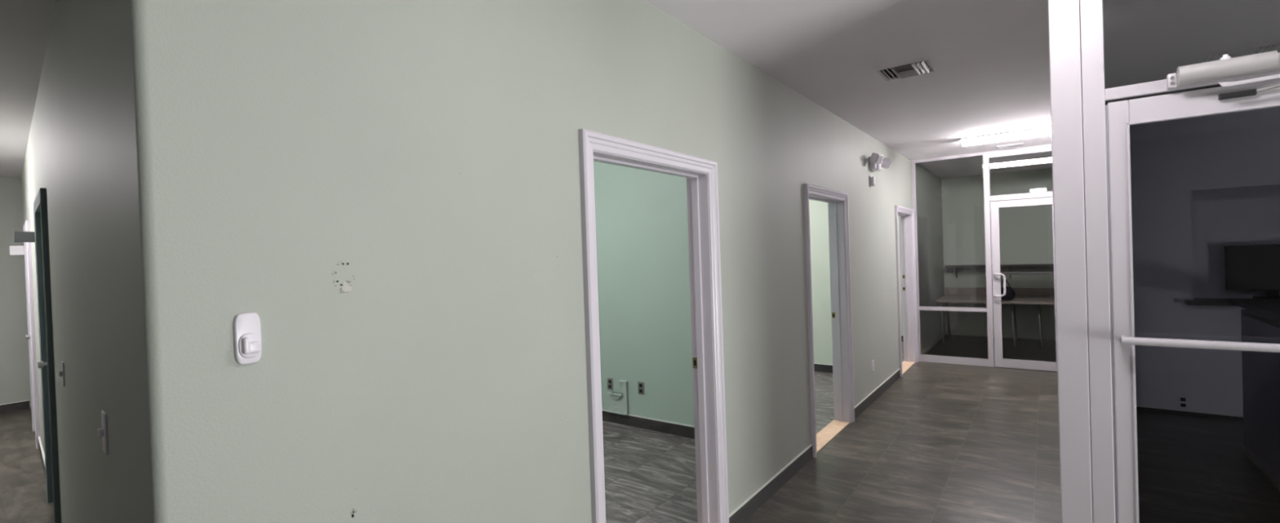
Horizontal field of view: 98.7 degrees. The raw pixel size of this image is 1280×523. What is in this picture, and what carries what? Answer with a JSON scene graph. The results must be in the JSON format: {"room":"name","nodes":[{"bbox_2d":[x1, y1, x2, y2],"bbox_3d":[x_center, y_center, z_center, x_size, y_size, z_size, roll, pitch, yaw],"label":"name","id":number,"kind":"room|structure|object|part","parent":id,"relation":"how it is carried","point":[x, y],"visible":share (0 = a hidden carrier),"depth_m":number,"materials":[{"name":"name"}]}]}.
{"room":"office hallway","nodes":[
{"label":"office hallway","id":0,"kind":"room"},
{"bbox_2d":[0,176,31,408],"bbox_3d":[-8.813,0.448,5.099,0.150,2.832,4.900,-1,1,36],"label":"wall","id":1,"kind":"structure","parent":0,"point":[15,375],"depth_m":6.64,"materials":[{"name":"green paint"}]},
{"bbox_2d":[0,400,29,413],"bbox_3d":[-8.040,1.776,5.962,0.012,0.108,1.910,-1,1,36],"label":"baseboard","id":2,"kind":"structure","parent":1,"relation":"attached to","point":[23,405],"depth_m":6.63,"materials":[{"name":"plastic"}]},
{"bbox_2d":[21,0,137,522],"bbox_3d":[-4.266,0.306,4.017,8.166,2.832,0.125,-1,1,41],"label":"wall","id":3,"kind":"structure","parent":0,"point":[73,153],"depth_m":1.92,"materials":[{"name":"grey paint"}]},
{"bbox_2d":[9,245,24,255],"bbox_3d":[-6.722,-0.121,5.949,0.025,0.098,0.126,-1,1,36],"label":"flag sign","id":4,"kind":"object","parent":3,"relation":"attached to","point":[14,250],"visible":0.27,"depth_m":5.94,"materials":[{"name":"white plastic"}]},
{"bbox_2d":[13,231,35,242],"bbox_3d":[-4.426,-0.177,3.972,0.025,0.078,0.126,-1,1,36],"label":"flag sign","id":5,"kind":"object","parent":3,"relation":"attached to","point":[19,237],"visible":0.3,"depth_m":3.96,"materials":[{"name":"grey plastic"}]},
{"bbox_2d":[22,220,39,448],"bbox_3d":[-6.049,0.693,5.487,0.956,2.148,0.095,-1,1,41],"label":"door frame","id":6,"kind":"structure","parent":3,"relation":"in","point":[27,246],"depth_m":5.17,"materials":[{"name":"white paint"}]},
{"bbox_2d":[30,403,45,478],"bbox_3d":[-4.131,1.666,3.866,8.216,0.108,0.012,-1,1,41],"label":"baseboard","id":7,"kind":"structure","parent":3,"relation":"attached to","point":[40,446],"depth_m":4.78,"materials":[{"name":"wood"}]},
{"bbox_2d":[33,187,61,522],"bbox_3d":[-3.920,0.640,3.654,0.996,2.148,0.095,-1,1,41],"label":"door","id":8,"kind":"structure","parent":3,"relation":"in","point":[40,205],"depth_m":3.33,"materials":[{"name":"teal paint"}]},
{"bbox_3d":[-4.181,0.721,3.855,0.049,0.047,0.058,-1,1,36],"label":"knob","id":9,"kind":"part","parent":8,"relation":"part of","materials":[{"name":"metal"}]},
{"bbox_2d":[58,361,65,386],"bbox_3d":[-2.928,0.570,2.784,0.072,0.118,0.018,-1,1,41],"label":"light switch","id":10,"kind":"object","parent":3,"relation":"attached to","point":[60,373],"visible":1,"depth_m":2.77,"materials":[{"name":"white plastic"}]},
{"bbox_3d":[-2.924,0.570,2.788,0.072,0.118,0.006,-1,1,41],"label":"plate","id":11,"kind":"part","parent":10,"relation":"part of","materials":[{"name":"white plastic"}]},
{"bbox_2d":[97,409,108,455],"bbox_3d":[-1.626,0.518,1.661,0.072,0.125,0.018,-1,1,41],"label":"light switch","id":12,"kind":"object","parent":3,"relation":"attached to","point":[102,433],"visible":1,"depth_m":1.65,"materials":[{"name":"white plastic"}]},
{"bbox_3d":[-1.622,0.517,1.666,0.072,0.125,0.006,-1,1,41],"label":"plate","id":13,"kind":"part","parent":12,"relation":"part of","materials":[{"name":"white plastic"}]},
{"bbox_2d":[114,0,945,522],"bbox_3d":[2.203,0.069,5.718,0.249,2.832,11.193,-1,1,36],"label":"wall","id":14,"kind":"structure","parent":0,"point":[268,146],"depth_m":1.66,"materials":[{"name":"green paint"}]},
{"bbox_2d":[233,312,261,364],"bbox_3d":[-0.906,0.179,1.277,0.031,0.120,0.053,-1,1,36],"label":"hook","id":15,"kind":"object","parent":14,"relation":"attached to","point":[246,326],"visible":1,"depth_m":1.27,"materials":[{"name":"white plastic"}]},
{"bbox_2d":[332,262,355,293],"bbox_3d":[-0.789,0.043,1.465,0.001,0.085,0.059,-1,1,36],"label":"scar","id":16,"kind":"object","parent":14,"relation":"attached to","point":[346,288],"visible":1,"depth_m":1.47,"materials":[{"name":"paint"}]},
{"bbox_2d":[350,508,356,517],"bbox_3d":[-0.767,0.673,1.473,0.001,0.024,0.016,-1,1,36],"label":"anchor hole","id":17,"kind":"object","parent":14,"relation":"attached to","point":[353,509],"visible":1,"depth_m":1.47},
{"bbox_2d":[577,128,728,522],"bbox_3d":[0.069,0.521,2.714,0.187,2.136,1.117,-1,1,36],"label":"door","id":18,"kind":"structure","parent":14,"relation":"in","point":[700,174],"depth_m":3.06,"materials":[{"name":"white wood"}]},
{"bbox_3d":[0.006,0.523,2.760,0.031,2.136,1.117,-1,1,36],"label":"casing","id":19,"kind":"part","parent":18,"relation":"part of","materials":[{"name":"white wood"}]},
{"bbox_3d":[0.315,0.577,3.130,0.033,0.060,0.002,-1,1,36],"label":"strike plate","id":20,"kind":"part","parent":18,"relation":"part of","materials":[{"name":"gold metal"}]},
{"bbox_2d":[728,368,900,522],"bbox_3d":[1.147,1.486,4.022,0.012,0.108,7.024,-1,1,36],"label":"baseboard","id":21,"kind":"structure","parent":14,"relation":"attached to","point":[741,513],"depth_m":3.81,"materials":[{"name":"dark gray rubber"}]},
{"bbox_2d":[803,183,854,457],"bbox_3d":[1.580,0.449,4.758,0.187,2.136,1.090,-1,1,36],"label":"door","id":22,"kind":"structure","parent":14,"relation":"in","point":[837,201],"depth_m":5.11,"materials":[{"name":"white wood"}]},
{"bbox_3d":[1.517,0.450,4.805,0.031,2.136,1.090,-1,1,36],"label":"casing","id":23,"kind":"part","parent":22,"relation":"part of","materials":[{"name":"white wood"}]},
{"bbox_2d":[869,175,875,187],"bbox_3d":[2.496,-0.860,5.899,0.045,0.115,0.100,-1,1,36],"label":"fire alarm","id":24,"kind":"object","parent":14,"relation":"attached to","point":[872,180],"visible":1,"depth_m":5.87,"materials":[{"name":"white plastic"}]},
{"bbox_3d":[2.483,-0.859,5.909,0.012,0.115,0.100,-1,1,36],"label":"plate","id":25,"kind":"part","parent":24,"relation":"part of","materials":[{"name":"white plastic"}]},
{"bbox_2d":[871,359,874,371],"bbox_3d":[2.471,1.101,5.826,0.009,0.118,0.072,-1,1,36],"label":"wall outlet","id":26,"kind":"object","parent":14,"relation":"attached to","point":[873,361],"visible":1,"depth_m":5.81,"materials":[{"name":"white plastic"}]},
{"bbox_2d":[869,152,891,171],"bbox_3d":[2.586,-1.062,5.929,0.163,0.160,0.547,-1,1,36],"label":"emergency light","id":27,"kind":"object","parent":14,"relation":"attached to","point":[876,162],"visible":1,"depth_m":5.87,"materials":[{"name":"white plastic"}]},
{"bbox_2d":[894,205,918,377],"bbox_3d":[3.474,0.358,7.321,0.187,2.136,1.085,-1,1,36],"label":"door","id":28,"kind":"structure","parent":14,"relation":"in","point":[906,215],"depth_m":7.68,"materials":[{"name":"white wood"}]},
{"bbox_3d":[3.411,0.359,7.367,0.031,2.136,1.085,-1,1,36],"label":"casing","id":29,"kind":"part","parent":28,"relation":"part of","materials":[{"name":"white wood"}]},
{"bbox_2d":[920,331,946,354],"bbox_3d":[4.748,1.337,8.893,0.012,0.058,2.697,-1,1,36],"label":"baseboard","id":30,"kind":"structure","parent":14,"relation":"attached to","point":[940,338],"depth_m":8.85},
{"bbox_2d":[911,143,1053,367],"bbox_3d":[4.561,-0.027,7.271,1.695,2.832,0.053,-1,1,36],"label":"window","id":31,"kind":"structure","parent":14,"relation":"in","point":[986,156],"depth_m":7.24,"materials":[{"name":"white metal"}]},
{"bbox_2d":[990,197,1057,371],"bbox_3d":[4.917,0.291,6.997,0.725,2.166,0.162,-1,1,36],"label":"door","id":32,"kind":"structure","parent":31,"relation":"attached to","point":[1000,362],"depth_m":7.15,"materials":[{"name":"white metal"}]},
{"bbox_3d":[4.665,0.305,7.130,0.133,0.313,0.074,-1,1,36],"label":"pull handle","id":33,"kind":"part","parent":32,"relation":"part of","materials":[{"name":"silver metal"}]},
{"bbox_2d":[0,0,1279,178],"bbox_3d":[-0.107,-1.311,4.946,14.400,0.100,15.100,-1,1,36],"label":"ceiling","id":34,"kind":"structure","parent":0,"point":[989,59],"depth_m":3.42,"materials":[{"name":"paint"}]},
{"bbox_2d":[875,57,935,80],"bbox_3d":[1.816,-1.303,3.755,0.317,0.022,0.300,-1,1,36],"label":"ceiling vent","id":35,"kind":"object","parent":34,"relation":"in","point":[911,68],"visible":1,"depth_m":3.73,"materials":[{"name":"metal"}]},
{"bbox_2d":[960,125,1051,146],"bbox_3d":[4.056,-1.374,6.034,0.920,0.080,0.168,-1,1,36],"label":"ceiling light","id":36,"kind":"object","parent":34,"relation":"attached to","point":[1046,131],"visible":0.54,"depth_m":6.00,"materials":[{"name":"plastic"}]},
{"bbox_2d":[996,142,1023,148],"bbox_3d":[4.577,-1.429,6.798,0.270,0.020,0.130,-1,1,36],"label":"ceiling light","id":37,"kind":"object","parent":34,"relation":"in","point":[1020,144],"visible":1,"depth_m":6.76,"materials":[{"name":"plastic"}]},
{"bbox_2d":[1203,40,1279,62],"bbox_3d":[3.990,-1.375,3.658,0.320,0.022,0.300,-1,1,36],"label":"ceiling vent","id":38,"kind":"object","parent":34,"relation":"in","point":[1270,46],"visible":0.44,"depth_m":3.59,"materials":[{"name":"metal"}]},
{"bbox_2d":[0,334,1279,522],"bbox_3d":[-0.008,1.619,4.977,14.400,0.100,15.100,-1,1,36],"label":"floor","id":39,"kind":"structure","parent":0,"point":[944,442],"depth_m":4.13,"materials":[{"name":"wood"}]},
{"bbox_2d":[935,287,1054,349],"bbox_3d":[6.282,0.887,8.699,2.687,0.862,1.160,-1,1,36],"label":"desk","id":40,"kind":"object","parent":39,"relation":"on","point":[1037,296],"visible":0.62,"depth_m":9.11,"materials":[{"name":"brown laminate"}]},
{"bbox_3d":[5.041,1.008,9.173,0.031,0.694,0.117,-2,1,16],"label":"leg","id":41,"kind":"part","parent":40,"relation":"part of","materials":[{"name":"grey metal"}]},
{"bbox_3d":[5.445,0.989,9.720,0.117,0.694,0.032,-2,1,-33],"label":"leg","id":42,"kind":"part","parent":40,"relation":"part of","materials":[{"name":"grey metal"}]},
{"bbox_2d":[1000,279,1015,300],"bbox_3d":[5.755,0.435,8.637,0.230,0.349,0.170,-1,1,36],"label":"bag","id":43,"kind":"object","parent":40,"relation":"on","point":[1010,295],"visible":0.79,"depth_m":8.57,"materials":[{"name":"black fabric"}]},
{"bbox_3d":[5.829,0.988,8.590,0.031,0.694,0.117,-2,1,16],"label":"leg","id":44,"kind":"part","parent":40,"relation":"part of","materials":[{"name":"grey metal"}]},
{"bbox_3d":[6.233,0.969,9.137,0.117,0.694,0.032,-2,1,-33],"label":"leg","id":45,"kind":"part","parent":40,"relation":"part of","materials":[{"name":"grey metal"}]},
{"bbox_3d":[6.102,0.981,8.388,0.062,0.694,0.111,-1,1,36],"label":"leg","id":46,"kind":"part","parent":40,"relation":"part of","materials":[{"name":"grey metal"}]},
{"bbox_3d":[6.506,0.962,8.935,0.117,0.694,0.032,-2,1,-33],"label":"leg","id":47,"kind":"part","parent":40,"relation":"part of","materials":[{"name":"grey metal"}]},
{"bbox_2d":[1048,0,1115,522],"bbox_3d":[1.733,0.123,2.159,0.163,2.832,0.100,-1,1,36],"label":"post","id":48,"kind":"object","parent":39,"relation":"on","point":[1075,27],"visible":1,"depth_m":2.12,"materials":[{"name":"silver metal"}]},
{"bbox_2d":[1104,71,1279,104],"bbox_3d":[2.270,0.109,1.762,1.172,2.832,0.100,-1,1,36],"label":"door frame","id":49,"kind":"structure","parent":39,"relation":"on","point":[1154,88],"depth_m":1.99,"materials":[{"name":"white metal"}]},
{"bbox_2d":[1105,78,1279,522],"bbox_3d":[2.226,0.455,1.747,1.104,2.128,0.112,-1,1,36],"label":"door","id":50,"kind":"structure","parent":49,"relation":"attached to","point":[1119,115],"depth_m":2.05,"materials":[{"name":"white metal"}]},
{"bbox_2d":[1166,50,1279,100],"bbox_3d":[2.067,-0.628,1.792,0.503,0.141,0.078,-1,1,36],"label":"door closer","id":51,"kind":"object","parent":50,"relation":"attached to","point":[1226,67],"depth_m":1.83,"materials":[{"name":"grey metal"}]},
{"bbox_3d":[1.885,-0.640,1.950,0.024,0.050,0.024,-1,1,36],"label":"mounting plate","id":52,"kind":"part","parent":51,"relation":"part of","materials":[{"name":"silver metal"}]},
{"bbox_3d":[2.096,-0.599,1.732,0.386,0.022,0.006,-1,1,36],"label":"arm","id":53,"kind":"part","parent":51,"relation":"part of"},
{"bbox_3d":[2.158,-0.589,1.736,0.018,0.048,0.289,-3,1,-44],"label":"arm rod","id":54,"kind":"part","parent":51,"relation":"part of","materials":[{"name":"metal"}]},
{"bbox_2d":[1184,297,1279,491],"bbox_3d":[4.778,0.888,3.398,1.600,1.070,3.290,-1,1,36],"label":"countertop","id":55,"kind":"structure","parent":39,"relation":"on","point":[1260,318],"depth_m":3.78,"materials":[{"name":"brown laminate"}]},
{"bbox_2d":[1224,244,1279,298],"bbox_3d":[5.679,0.111,4.938,0.590,0.530,0.180,-1,1,36],"label":"monitor","id":56,"kind":"object","parent":55,"relation":"on","point":[1247,267],"visible":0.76,"depth_m":4.98,"materials":[{"name":"black plastic"}]},
{"bbox_2d":[1226,298,1279,328],"bbox_3d":[4.415,0.384,3.510,0.595,0.040,3.068,-1,1,36],"label":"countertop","id":57,"kind":"structure","parent":55,"relation":"on","point":[1267,311],"depth_m":4.07,"materials":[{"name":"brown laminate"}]},
{"bbox_3d":[3.938,0.938,3.250,0.115,1.030,2.050,-1,1,36],"label":"panel","id":58,"kind":"part","parent":55,"relation":"part of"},
{"bbox_2d":[593,160,694,426],"bbox_3d":[-0.300,0.157,5.417,3.668,2.832,0.100,-1,1,36],"label":"wall","id":59,"kind":"structure","parent":0,"point":[641,215],"depth_m":5.10,"materials":[{"name":"paint"}]},
{"bbox_2d":[607,377,613,390],"bbox_3d":[-0.292,1.199,5.381,0.072,0.118,0.009,-1,1,36],"label":"wall outlet","id":60,"kind":"object","parent":59,"relation":"attached to","point":[610,380],"visible":1,"depth_m":5.38,"materials":[{"name":"black plastic"}]},
{"bbox_2d":[607,380,628,415],"bbox_3d":[-0.215,1.306,5.302,0.223,0.317,0.050,-1,1,36],"label":"cover","id":61,"kind":"object","parent":59,"relation":"attached to","point":[619,402],"depth_m":5.28,"materials":[{"name":"paint"}]},
{"bbox_2d":[637,381,644,395],"bbox_3d":[0.009,1.188,5.158,0.072,0.118,0.009,-1,1,36],"label":"wall outlet","id":62,"kind":"object","parent":59,"relation":"attached to","point":[640,384],"visible":1,"depth_m":5.15,"materials":[{"name":"black plastic"}]},
{"bbox_2d":[602,409,694,439],"bbox_3d":[-0.283,1.520,5.384,3.658,0.108,0.012,-1,1,36],"label":"baseboard","id":63,"kind":"structure","parent":59,"relation":"attached to","point":[666,427],"depth_m":5.09,"materials":[{"name":"plastic"}]},
{"bbox_2d":[808,200,832,364],"bbox_3d":[1.558,0.068,7.932,3.668,2.832,0.100,-1,1,36],"label":"wall","id":64,"kind":"structure","parent":0,"point":[818,211],"depth_m":7.26,"materials":[{"name":"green paint"}]},
{"bbox_2d":[813,363,832,373],"bbox_3d":[1.575,1.430,7.898,3.658,0.108,0.012,-1,1,36],"label":"baseboard","id":65,"kind":"structure","parent":64,"relation":"attached to","point":[819,367],"depth_m":7.26,"materials":[{"name":"plastic"}]},
{"bbox_2d":[897,215,902,335],"bbox_3d":[3.311,-0.017,10.303,3.668,2.832,0.100,-1,1,36],"label":"wall","id":66,"kind":"structure","parent":0,"point":[899,227],"depth_m":9.40,"materials":[{"name":"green paint"}]},
{"bbox_2d":[941,168,1055,333],"bbox_3d":[6.308,-0.109,9.453,9.500,2.832,0.100,-1,1,36],"label":"wall","id":67,"kind":"structure","parent":0,"point":[1025,233],"depth_m":9.44,"materials":[{"name":"paint"}]},
{"bbox_2d":[944,263,1053,278],"bbox_3d":[6.531,0.165,9.037,2.657,0.238,0.320,-1,1,36],"label":"wall shelf","id":68,"kind":"object","parent":67,"relation":"attached to","point":[1042,267],"visible":0.56,"depth_m":9.33,"materials":[{"name":"brown laminate"}]},
{"bbox_3d":[6.618,0.126,9.155,2.657,0.088,0.025,-1,1,36],"label":"rail","id":69,"kind":"part","parent":68,"relation":"part of","materials":[{"name":"grey metal"}]},
{"bbox_2d":[945,287,1054,296],"bbox_3d":[6.607,0.508,9.152,2.687,0.135,0.025,-1,1,36],"label":"backsplash","id":70,"kind":"structure","parent":67,"relation":"attached to","point":[948,291],"depth_m":9.46,"materials":[{"name":"brown laminate"}]},
{"bbox_2d":[945,328,1055,340],"bbox_3d":[6.836,1.240,9.041,3.197,0.108,0.012,-1,1,36],"label":"baseboard","id":71,"kind":"structure","parent":67,"relation":"attached to","point":[1048,336],"depth_m":9.44,"materials":[{"name":"grey rubber"}]},
{"bbox_2d":[1129,106,1279,416],"bbox_3d":[5.964,-0.043,4.324,3.955,2.832,0.100,-1,1,36],"label":"wall","id":72,"kind":"structure","parent":0,"point":[1171,159],"depth_m":5.01,"materials":[{"name":"grey paint"}]},
{"bbox_2d":[1177,395,1188,408],"bbox_3d":[4.973,1.290,5.035,0.072,0.118,0.009,-1,1,36],"label":"wall outlet","id":73,"kind":"object","parent":72,"relation":"attached to","point":[1183,401],"visible":1,"depth_m":5.03,"materials":[{"name":"black plastic"}]},
{"bbox_2d":[1180,403,1186,407],"bbox_3d":[4.972,1.316,5.033,0.034,0.032,0.003,-1,1,36],"label":"receptacle","id":74,"kind":"object","parent":73,"relation":"attached to","point":[1182,405],"depth_m":5.03,"materials":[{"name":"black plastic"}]},
{"bbox_2d":[1136,405,1243,420],"bbox_3d":[5.337,1.371,4.768,2.350,0.038,0.012,-1,1,36],"label":"baseboard","id":75,"kind":"structure","parent":72,"relation":"attached to","point":[1138,407],"depth_m":5.00,"materials":[{"name":"plastic"}]},
{"bbox_2d":[1191,185,1279,298],"bbox_3d":[6.008,-0.051,4.925,2.000,2.832,0.060,-1,1,36],"label":"wall","id":76,"kind":"structure","parent":0,"point":[1251,215],"depth_m":5.22,"materials":[{"name":"grey paint"}]}
]}

